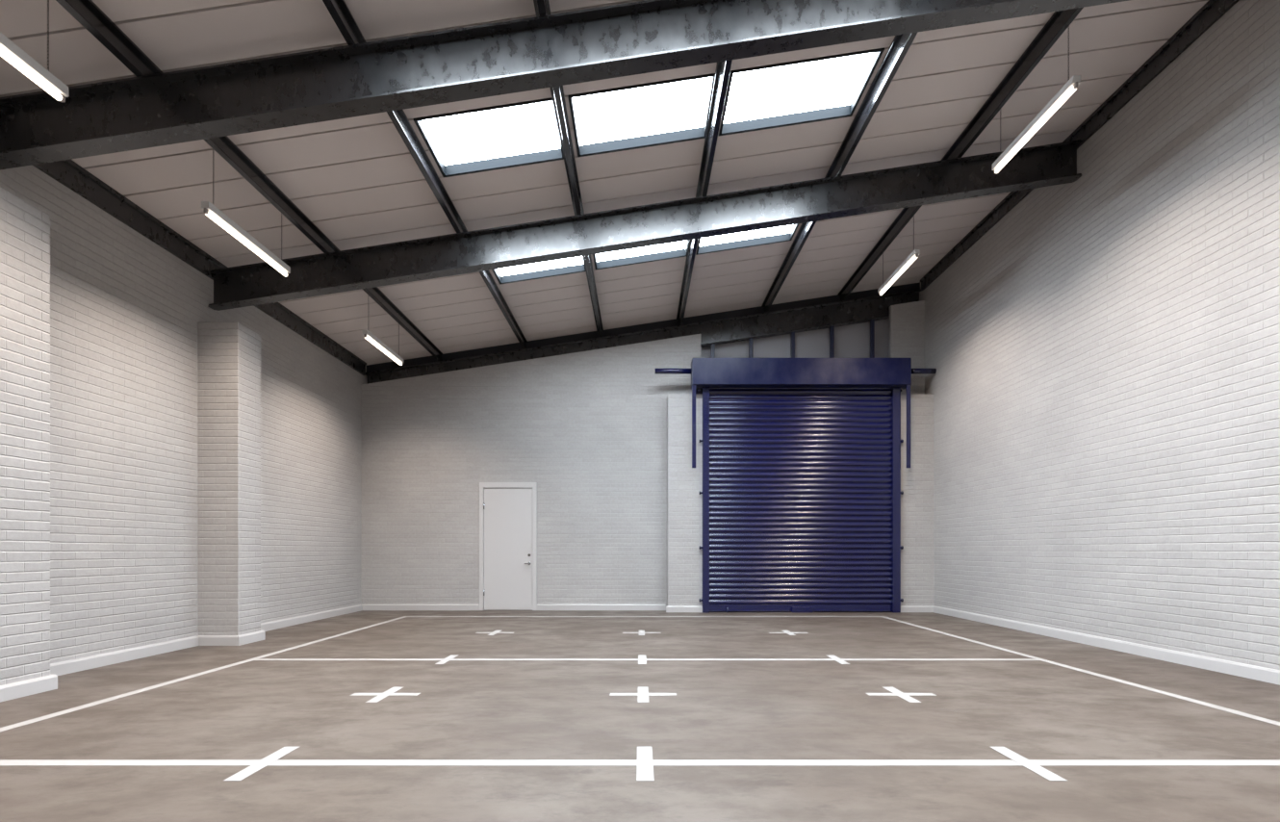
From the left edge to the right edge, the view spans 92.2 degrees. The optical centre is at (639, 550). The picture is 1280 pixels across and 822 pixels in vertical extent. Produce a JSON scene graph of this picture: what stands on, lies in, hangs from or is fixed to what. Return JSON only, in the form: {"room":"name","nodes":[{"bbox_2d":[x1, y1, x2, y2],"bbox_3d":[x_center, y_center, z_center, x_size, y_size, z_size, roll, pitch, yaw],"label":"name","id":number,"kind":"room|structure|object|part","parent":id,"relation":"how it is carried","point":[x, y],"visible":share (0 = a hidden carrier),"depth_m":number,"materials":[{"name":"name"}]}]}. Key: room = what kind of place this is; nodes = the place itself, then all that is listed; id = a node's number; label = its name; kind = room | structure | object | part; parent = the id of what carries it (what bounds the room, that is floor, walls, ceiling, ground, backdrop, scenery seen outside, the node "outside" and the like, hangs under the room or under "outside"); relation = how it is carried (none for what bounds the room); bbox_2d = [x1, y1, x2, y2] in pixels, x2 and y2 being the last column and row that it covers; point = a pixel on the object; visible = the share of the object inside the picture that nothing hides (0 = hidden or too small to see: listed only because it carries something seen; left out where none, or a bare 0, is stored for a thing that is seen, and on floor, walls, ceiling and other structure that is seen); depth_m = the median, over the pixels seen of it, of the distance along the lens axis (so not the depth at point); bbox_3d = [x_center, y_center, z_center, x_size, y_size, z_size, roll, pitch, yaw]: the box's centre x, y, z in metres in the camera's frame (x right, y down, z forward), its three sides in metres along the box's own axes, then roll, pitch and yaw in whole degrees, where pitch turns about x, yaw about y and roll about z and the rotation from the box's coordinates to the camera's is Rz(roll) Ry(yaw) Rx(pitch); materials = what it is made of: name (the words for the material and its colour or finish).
{"room":"warehouse","nodes":[
{"label":"warehouse","id":0,"kind":"room"},
{"bbox_2d":[0,186,57,702],"bbox_3d":[-4.461,-0.712,4.235,0.478,3.424,0.470,0,0,0],"label":"brick pillar","id":1,"kind":"structure","parent":0,"point":[24,227],"depth_m":4.25,"materials":[{"name":"white brick"}]},
{"bbox_3d":[-4.451,0.948,4.235,0.458,0.105,0.470,0,0,0],"label":"skirting","id":2,"kind":"part","parent":1,"relation":"part of","materials":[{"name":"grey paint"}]},
{"bbox_2d":[0,165,367,663],"bbox_3d":[-4.780,-1.139,3.630,0.200,4.277,14.260,0,0,0],"label":"wall","id":3,"kind":"structure","parent":0,"point":[126,311],"depth_m":5.89,"materials":[{"name":"brick"}]},
{"bbox_2d":[32,159,366,375],"bbox_3d":[-4.652,-3.076,3.570,0.055,0.210,13.740,0,0,0],"label":"beam","id":4,"kind":"structure","parent":3,"relation":"attached to","point":[67,172],"depth_m":5.97,"materials":[{"name":"black metal"}]},
{"bbox_2d":[50,604,362,675],"bbox_3d":[-4.670,0.948,3.530,0.040,0.105,13.660,0,0,0],"label":"baseboard","id":5,"kind":"structure","parent":3,"relation":"attached to","point":[65,667],"depth_m":5.88,"materials":[{"name":"grey paint"}]},
{"bbox_2d":[0,0,1129,170],"bbox_3d":[0.060,-3.546,4.250,9.476,1.798,0.150,0,0,0],"label":"roof beam","id":6,"kind":"structure","parent":3,"relation":"attached to","point":[647,36],"depth_m":4.24,"materials":[{"name":"black metal"}]},
{"bbox_2d":[208,139,1081,310],"bbox_3d":[0.060,-3.546,6.725,9.476,1.798,0.150,0,0,0],"label":"roof beam","id":7,"kind":"structure","parent":3,"relation":"attached to","point":[1054,164],"depth_m":6.72,"materials":[{"name":"black metal"}]},
{"bbox_2d":[55,0,442,360],"bbox_3d":[-3.408,-3.294,3.610,0.106,0.159,13.820,0,0,0],"label":"roof purlin","id":8,"kind":"structure","parent":7,"relation":"on","point":[87,12],"depth_m":5.15,"materials":[{"name":"black paint"}]},
{"bbox_2d":[322,0,527,348],"bbox_3d":[-1.976,-3.509,3.610,0.106,0.159,13.820,0,0,0],"label":"roof purlin","id":9,"kind":"structure","parent":7,"relation":"on","point":[339,11],"depth_m":5.51,"materials":[{"name":"black paint"}]},
{"bbox_2d":[533,0,603,336],"bbox_3d":[-0.676,-3.704,3.610,0.106,0.159,13.820,0,0,0],"label":"roof purlin","id":10,"kind":"structure","parent":7,"relation":"on","point":[542,7],"depth_m":5.82,"materials":[{"name":"black paint"}]},
{"bbox_2d":[676,60,732,325],"bbox_3d":[0.679,-3.907,3.610,0.106,0.159,13.820,0,0,0],"label":"roof purlin","id":11,"kind":"structure","parent":7,"relation":"on","point":[723,68],"depth_m":5.98,"materials":[{"name":"black paint"}]},
{"bbox_2d":[761,32,917,312],"bbox_3d":[2.129,-4.125,3.610,0.106,0.159,13.820,0,0,0],"label":"roof purlin","id":12,"kind":"structure","parent":7,"relation":"on","point":[900,44],"depth_m":6.00,"materials":[{"name":"black paint"}]},
{"bbox_2d":[837,7,1083,301],"bbox_3d":[3.429,-4.320,3.610,0.106,0.159,13.820,0,0,0],"label":"roof purlin","id":13,"kind":"structure","parent":7,"relation":"on","point":[1058,23],"depth_m":5.99,"materials":[{"name":"black paint"}]},
{"bbox_2d":[197,322,265,645],"bbox_3d":[-4.461,-0.712,6.718,0.478,3.424,0.455,0,0,0],"label":"brick pillar","id":14,"kind":"structure","parent":0,"point":[228,353],"depth_m":6.52,"materials":[{"name":"white brick"}]},
{"bbox_3d":[-4.451,0.948,6.718,0.458,0.105,0.455,0,0,0],"label":"skirting","id":15,"kind":"part","parent":14,"relation":"part of","materials":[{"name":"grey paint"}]},
{"bbox_2d":[0,0,1208,365],"bbox_3d":[0.060,-3.925,3.546,9.880,1.557,15.048,0,0,0],"label":"ceiling","id":16,"kind":"structure","parent":0,"point":[356,179],"depth_m":6.04,"materials":[{"name":"grey"}]},
{"bbox_2d":[0,0,68,102],"bbox_3d":[-3.540,-3.049,3.192,0.068,0.607,1.185,0,0,0],"label":"light","id":17,"kind":"object","parent":16,"relation":"hanging from","point":[10,51],"visible":1,"depth_m":3.58,"materials":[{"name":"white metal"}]},
{"bbox_3d":[-3.540,-3.099,3.685,0.009,0.507,0.009,0,0,45],"label":"chain","id":18,"kind":"part","parent":17,"relation":"part of","materials":[{"name":"grey metal"}]},
{"bbox_2d":[201,148,290,276],"bbox_3d":[-3.540,-3.049,5.603,0.068,0.607,1.175,0,0,0],"label":"light","id":19,"kind":"object","parent":16,"relation":"hanging from","point":[210,210],"visible":0.98,"depth_m":5.47,"materials":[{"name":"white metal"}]},
{"bbox_3d":[-3.540,-3.099,5.115,0.009,0.507,0.009,0,0,45],"label":"chain","id":20,"kind":"part","parent":19,"relation":"part of","materials":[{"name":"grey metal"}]},
{"bbox_3d":[-3.540,-3.099,6.090,0.009,0.507,0.009,0,0,45],"label":"chain","id":21,"kind":"part","parent":19,"relation":"part of","materials":[{"name":"grey metal"}]},
{"bbox_2d":[362,296,403,365],"bbox_3d":[-3.540,-3.049,8.545,0.068,0.607,1.210,0,0,0],"label":"light","id":22,"kind":"object","parent":16,"relation":"hanging from","point":[368,335],"visible":1,"depth_m":8.43,"materials":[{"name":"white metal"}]},
{"bbox_2d":[413,97,563,177],"bbox_3d":[-1.300,-3.729,5.526,1.170,0.282,0.792,0,0,0],"label":"window","id":23,"kind":"structure","parent":16,"relation":"attached to","point":[525,133],"depth_m":5.61,"materials":[{"name":"white"}]},
{"bbox_2d":[491,256,585,284],"bbox_3d":[-1.300,-3.729,7.902,1.170,0.282,0.792,0,0,0],"label":"window","id":24,"kind":"structure","parent":16,"relation":"attached to","point":[575,265],"depth_m":8.27,"materials":[{"name":"white glass"}]},
{"bbox_3d":[-1.300,-3.779,7.902,1.144,0.182,0.766,0,0,0],"label":"pane","id":25,"kind":"part","parent":24,"relation":"part of","materials":[{"name":"glass"}]},
{"bbox_2d":[592,240,688,270],"bbox_3d":[0.022,-3.927,7.902,1.235,0.291,0.792,0,0,0],"label":"window","id":26,"kind":"structure","parent":16,"relation":"attached to","point":[678,249],"depth_m":8.27,"materials":[{"name":"white glass"}]},
{"bbox_3d":[0.022,-3.977,7.902,1.209,0.191,0.766,0,0,0],"label":"pane","id":27,"kind":"part","parent":26,"relation":"part of","materials":[{"name":"glass"}]},
{"bbox_2d":[567,73,715,157],"bbox_3d":[0.022,-3.927,5.526,1.235,0.291,0.792,0,0,0],"label":"window","id":28,"kind":"structure","parent":16,"relation":"attached to","point":[673,111],"depth_m":5.61,"materials":[{"name":"white"}]},
{"bbox_2d":[695,223,799,255],"bbox_3d":[1.400,-4.134,7.902,1.280,0.298,0.792,0,0,0],"label":"window","id":29,"kind":"structure","parent":16,"relation":"attached to","point":[780,234],"depth_m":8.26,"materials":[{"name":"white glass"}]},
{"bbox_3d":[1.400,-4.184,7.902,1.254,0.198,0.766,0,0,0],"label":"pane","id":30,"kind":"part","parent":29,"relation":"part of","materials":[{"name":"glass"}]},
{"bbox_2d":[718,47,884,136],"bbox_3d":[1.400,-4.134,5.526,1.280,0.298,0.792,0,0,0],"label":"window","id":31,"kind":"structure","parent":16,"relation":"attached to","point":[827,88],"depth_m":5.60,"materials":[{"name":"white"}]},
{"bbox_2d":[878,216,920,295],"bbox_3d":[3.540,-4.080,8.460,0.068,0.667,1.200,0,0,0],"label":"light","id":32,"kind":"object","parent":16,"relation":"hanging from","point":[913,255],"visible":0.86,"depth_m":8.34,"materials":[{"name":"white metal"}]},
{"bbox_2d":[991,25,1080,174],"bbox_3d":[3.540,-4.080,5.562,0.068,0.667,1.155,0,0,0],"label":"light","id":33,"kind":"object","parent":16,"relation":"hanging from","point":[1073,83],"visible":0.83,"depth_m":5.43,"materials":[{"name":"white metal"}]},
{"bbox_3d":[3.540,-4.130,6.040,0.009,0.567,0.009,0,0,45],"label":"chain","id":34,"kind":"part","parent":33,"relation":"part of","materials":[{"name":"grey metal"}]},
{"bbox_3d":[3.540,-4.130,5.085,0.009,0.567,0.009,0,0,45],"label":"chain","id":35,"kind":"part","parent":33,"relation":"part of","materials":[{"name":"grey metal"}]},
{"bbox_2d":[0,610,1279,821],"bbox_3d":[0.060,1.060,3.605,10.080,0.120,14.410,0,0,0],"label":"floor","id":36,"kind":"structure","parent":0,"point":[254,709],"depth_m":3.51,"materials":[{"name":"concrete"}]},
{"bbox_2d":[224,746,298,780],"bbox_3d":[-1.770,0.998,2.905,0.076,0.001,0.465,0,0,0],"label":"floor marking","id":37,"kind":"object","parent":36,"relation":"on","point":[284,751],"visible":1,"depth_m":2.87,"materials":[{"name":"white paint"}]},
{"bbox_2d":[349,687,420,702],"bbox_3d":[-1.770,0.999,4.292,0.382,0.001,0.382,0,0,45],"label":"cross","id":38,"kind":"object","parent":36,"relation":"on","point":[391,692],"visible":1,"depth_m":4.28,"materials":[{"name":"white paint"}]},
{"bbox_2d":[435,655,457,664],"bbox_3d":[-1.770,0.998,5.664,0.076,0.001,0.465,0,0,0],"label":"bar","id":39,"kind":"object","parent":36,"relation":"on","point":[449,657],"visible":1,"depth_m":5.64,"materials":[{"name":"white paint"}]},
{"bbox_2d":[475,630,513,635],"bbox_3d":[-1.770,0.999,7.530,0.382,0.001,0.382,0,0,45],"label":"cross","id":40,"kind":"object","parent":36,"relation":"on","point":[495,631],"visible":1,"depth_m":7.50,"materials":[{"name":"white paint"}]},
{"bbox_2d":[0,759,1279,765],"bbox_3d":[0.063,0.999,2.905,7.182,0.001,0.076,0,0,0],"label":"floor line","id":41,"kind":"object","parent":36,"relation":"on","point":[2,761],"visible":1,"depth_m":2.92,"materials":[{"name":"white paint"}]},
{"bbox_2d":[0,615,1279,732],"bbox_3d":[0.063,0.999,3.212,7.334,0.001,12.423,0,0,0],"label":"border line","id":42,"kind":"object","parent":36,"relation":"on","point":[20,724],"visible":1,"depth_m":5.02,"materials":[{"name":"white paint"}]},
{"bbox_2d":[622,630,661,635],"bbox_3d":[0.024,0.999,7.530,0.382,0.001,0.382,0,0,45],"label":"cross","id":43,"kind":"object","parent":36,"relation":"on","point":[641,632],"visible":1,"depth_m":7.50,"materials":[{"name":"white paint"}]},
{"bbox_2d":[638,655,646,664],"bbox_3d":[0.024,0.998,5.664,0.076,0.001,0.465,0,0,0],"label":"bar","id":44,"kind":"object","parent":36,"relation":"on","point":[642,659],"visible":1,"depth_m":5.64,"materials":[{"name":"white paint"}]},
{"bbox_2d":[609,687,676,702],"bbox_3d":[0.024,0.999,4.292,0.382,0.001,0.382,0,0,45],"label":"cross","id":45,"kind":"object","parent":36,"relation":"on","point":[643,694],"visible":1,"depth_m":4.28,"materials":[{"name":"white paint"}]},
{"bbox_2d":[636,746,654,780],"bbox_3d":[0.024,0.998,2.905,0.076,0.001,0.465,0,0,0],"label":"bar","id":46,"kind":"object","parent":36,"relation":"on","point":[645,766],"visible":1,"depth_m":2.87,"materials":[{"name":"white paint"}]},
{"bbox_2d":[255,658,1038,660],"bbox_3d":[0.063,0.999,5.664,7.182,0.001,0.076,0,0,0],"label":"floor line","id":47,"kind":"object","parent":36,"relation":"on","point":[258,658],"visible":1,"depth_m":5.64,"materials":[{"name":"white paint"}]},
{"bbox_2d":[769,630,808,635],"bbox_3d":[1.819,0.999,7.530,0.382,0.001,0.382,0,0,45],"label":"cross","id":48,"kind":"object","parent":36,"relation":"on","point":[785,631],"visible":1,"depth_m":7.50,"materials":[{"name":"white paint"}]},
{"bbox_2d":[826,655,849,664],"bbox_3d":[1.819,0.998,5.664,0.076,0.001,0.465,0,0,0],"label":"bar","id":49,"kind":"object","parent":36,"relation":"on","point":[834,657],"visible":1,"depth_m":5.64,"materials":[{"name":"white paint"}]},
{"bbox_2d":[866,687,936,702],"bbox_3d":[1.819,0.999,4.292,0.382,0.001,0.382,0,0,45],"label":"cross","id":50,"kind":"object","parent":36,"relation":"on","point":[895,692],"visible":1,"depth_m":4.28,"materials":[{"name":"white paint"}]},
{"bbox_2d":[990,746,1066,780],"bbox_3d":[1.819,0.998,2.905,0.076,0.001,0.465,0,0,0],"label":"bar","id":51,"kind":"object","parent":36,"relation":"on","point":[1020,759],"visible":1,"depth_m":2.87,"materials":[{"name":"white paint"}]},
{"bbox_2d":[361,300,924,610],"bbox_3d":[0.060,-1.609,10.402,9.480,5.218,0.085,0,0,0],"label":"wall","id":52,"kind":"structure","parent":0,"point":[589,427],"depth_m":10.36,"materials":[{"name":"brick"}]},
{"bbox_2d":[479,482,537,610],"bbox_3d":[-2.215,-0.076,10.353,0.964,2.152,0.134,0,0,0],"label":"door","id":53,"kind":"structure","parent":52,"relation":"in","point":[507,510],"depth_m":10.35,"materials":[{"name":"white wood"}]},
{"bbox_2d":[362,604,665,610],"bbox_3d":[-2.109,0.948,10.352,5.082,0.105,0.036,0,0,0],"label":"baseboard","id":54,"kind":"structure","parent":52,"relation":"attached to","point":[365,606],"depth_m":10.33,"materials":[{"name":"grey paint"}]},
{"bbox_2d":[365,281,921,383],"bbox_3d":[0.060,-3.623,10.525,9.480,1.953,0.150,0,0,0],"label":"roof beam","id":55,"kind":"structure","parent":52,"relation":"attached to","point":[863,306],"depth_m":10.52,"materials":[{"name":"black metal"}]},
{"bbox_2d":[710,343,714,358],"bbox_3d":[1.248,-3.047,10.550,0.062,0.993,0.060,0,0,0],"label":"post","id":56,"kind":"object","parent":55,"relation":"attached to","point":[711,345],"visible":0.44,"depth_m":10.52,"materials":[{"name":"blue metal"}]},
{"bbox_2d":[748,337,752,358],"bbox_3d":[1.905,-3.096,10.550,0.062,1.092,0.060,0,0,0],"label":"post","id":57,"kind":"object","parent":55,"relation":"attached to","point":[750,339],"visible":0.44,"depth_m":10.52,"materials":[{"name":"metal"}]},
{"bbox_2d":[790,331,794,358],"bbox_3d":[2.622,-3.150,10.550,0.062,1.200,0.060,0,0,0],"label":"post","id":58,"kind":"object","parent":55,"relation":"attached to","point":[792,334],"visible":0.44,"depth_m":10.52,"materials":[{"name":"metal"}]},
{"bbox_2d":[829,325,834,358],"bbox_3d":[3.291,-3.200,10.550,0.062,1.300,0.060,0,0,0],"label":"post","id":59,"kind":"object","parent":55,"relation":"attached to","point":[832,328],"visible":0.44,"depth_m":10.52,"materials":[{"name":"blue metal"}]},
{"bbox_2d":[870,319,874,358],"bbox_3d":[3.982,-3.252,10.550,0.062,1.404,0.060,0,0,0],"label":"post","id":60,"kind":"object","parent":55,"relation":"attached to","point":[872,321],"visible":0.44,"depth_m":10.52,"materials":[{"name":"blue metal"}]},
{"bbox_2d":[700,318,889,394],"bbox_3d":[0.060,-1.800,10.690,9.480,5.599,0.060,0,0,0],"label":"cladding","id":61,"kind":"object","parent":52,"relation":"attached to","point":[851,341],"visible":0.14,"depth_m":10.66,"materials":[{"name":"grey"}]},
{"bbox_2d":[665,394,702,612],"bbox_3d":[0.745,-0.778,10.195,0.630,3.556,0.350,0,0,0],"label":"brick pillar","id":62,"kind":"structure","parent":0,"point":[684,482],"depth_m":10.05,"materials":[{"name":"white brick"}]},
{"bbox_3d":[0.726,0.948,10.036,0.592,0.105,0.032,0,0,0],"label":"skirting","id":63,"kind":"part","parent":62,"relation":"part of","materials":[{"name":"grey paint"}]},
{"bbox_2d":[654,358,936,612],"bbox_3d":[2.522,-1.042,9.975,4.549,4.084,0.290,0,0,0],"label":"roller shutter","id":64,"kind":"object","parent":62,"relation":"attached to","point":[802,493],"visible":1,"depth_m":10.03,"materials":[{"name":"blue paint"}]},
{"bbox_3d":[1.074,-0.830,10.015,0.108,3.660,0.080,0,0,0],"label":"guide rail","id":65,"kind":"part","parent":64,"relation":"part of","materials":[{"name":"blue metal"}]},
{"bbox_2d":[709,387,892,604],"bbox_3d":[2.615,-0.927,10.041,3.030,3.614,0.035,0,0,0],"label":"curtain","id":66,"kind":"object","parent":64,"relation":"hanging from","point":[801,478],"depth_m":10.03,"materials":[{"name":"blue paint"}]},
{"bbox_3d":[2.615,0.937,10.023,2.970,0.118,0.065,0,0,0],"label":"rail","id":67,"kind":"part","parent":64,"relation":"part of","materials":[{"name":"blue metal"}]},
{"bbox_2d":[691,358,911,389],"bbox_3d":[2.589,-2.865,9.975,3.500,0.439,0.290,0,0,0],"label":"hood","id":68,"kind":"object","parent":64,"relation":"attached to","point":[706,373],"depth_m":9.83,"materials":[{"name":"blue paint"}]},
{"bbox_3d":[4.165,-0.830,10.015,0.123,3.660,0.080,0,0,0],"label":"guide rail","id":69,"kind":"part","parent":64,"relation":"part of","materials":[{"name":"blue metal"}]},
{"bbox_2d":[891,394,934,612],"bbox_3d":[4.500,-0.778,10.195,0.620,3.556,0.350,0,0,0],"label":"brick pillar","id":70,"kind":"structure","parent":0,"point":[916,480],"depth_m":10.05,"materials":[{"name":"white brick"}]},
{"bbox_3d":[4.518,0.948,10.036,0.584,0.105,0.032,0,0,0],"label":"skirting","id":71,"kind":"part","parent":70,"relation":"part of","materials":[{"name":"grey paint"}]},
{"bbox_2d":[919,0,1279,669],"bbox_3d":[4.900,-1.865,3.630,0.200,5.729,14.260,0,0,0],"label":"wall","id":72,"kind":"structure","parent":0,"point":[1105,385],"depth_m":5.97,"materials":[{"name":"brick"}]},
{"bbox_2d":[920,0,1238,290],"bbox_3d":[4.772,-4.499,3.570,0.055,0.193,13.740,0,0,0],"label":"beam","id":73,"kind":"structure","parent":72,"relation":"attached to","point":[1212,11],"depth_m":6.10,"materials":[{"name":"black metal"}]},
{"bbox_2d":[933,606,1279,685],"bbox_3d":[4.793,0.948,3.361,0.035,0.105,13.321,0,0,0],"label":"baseboard","id":74,"kind":"structure","parent":72,"relation":"attached to","point":[1263,674],"depth_m":5.90,"materials":[{"name":"grey paint"}]}
]}

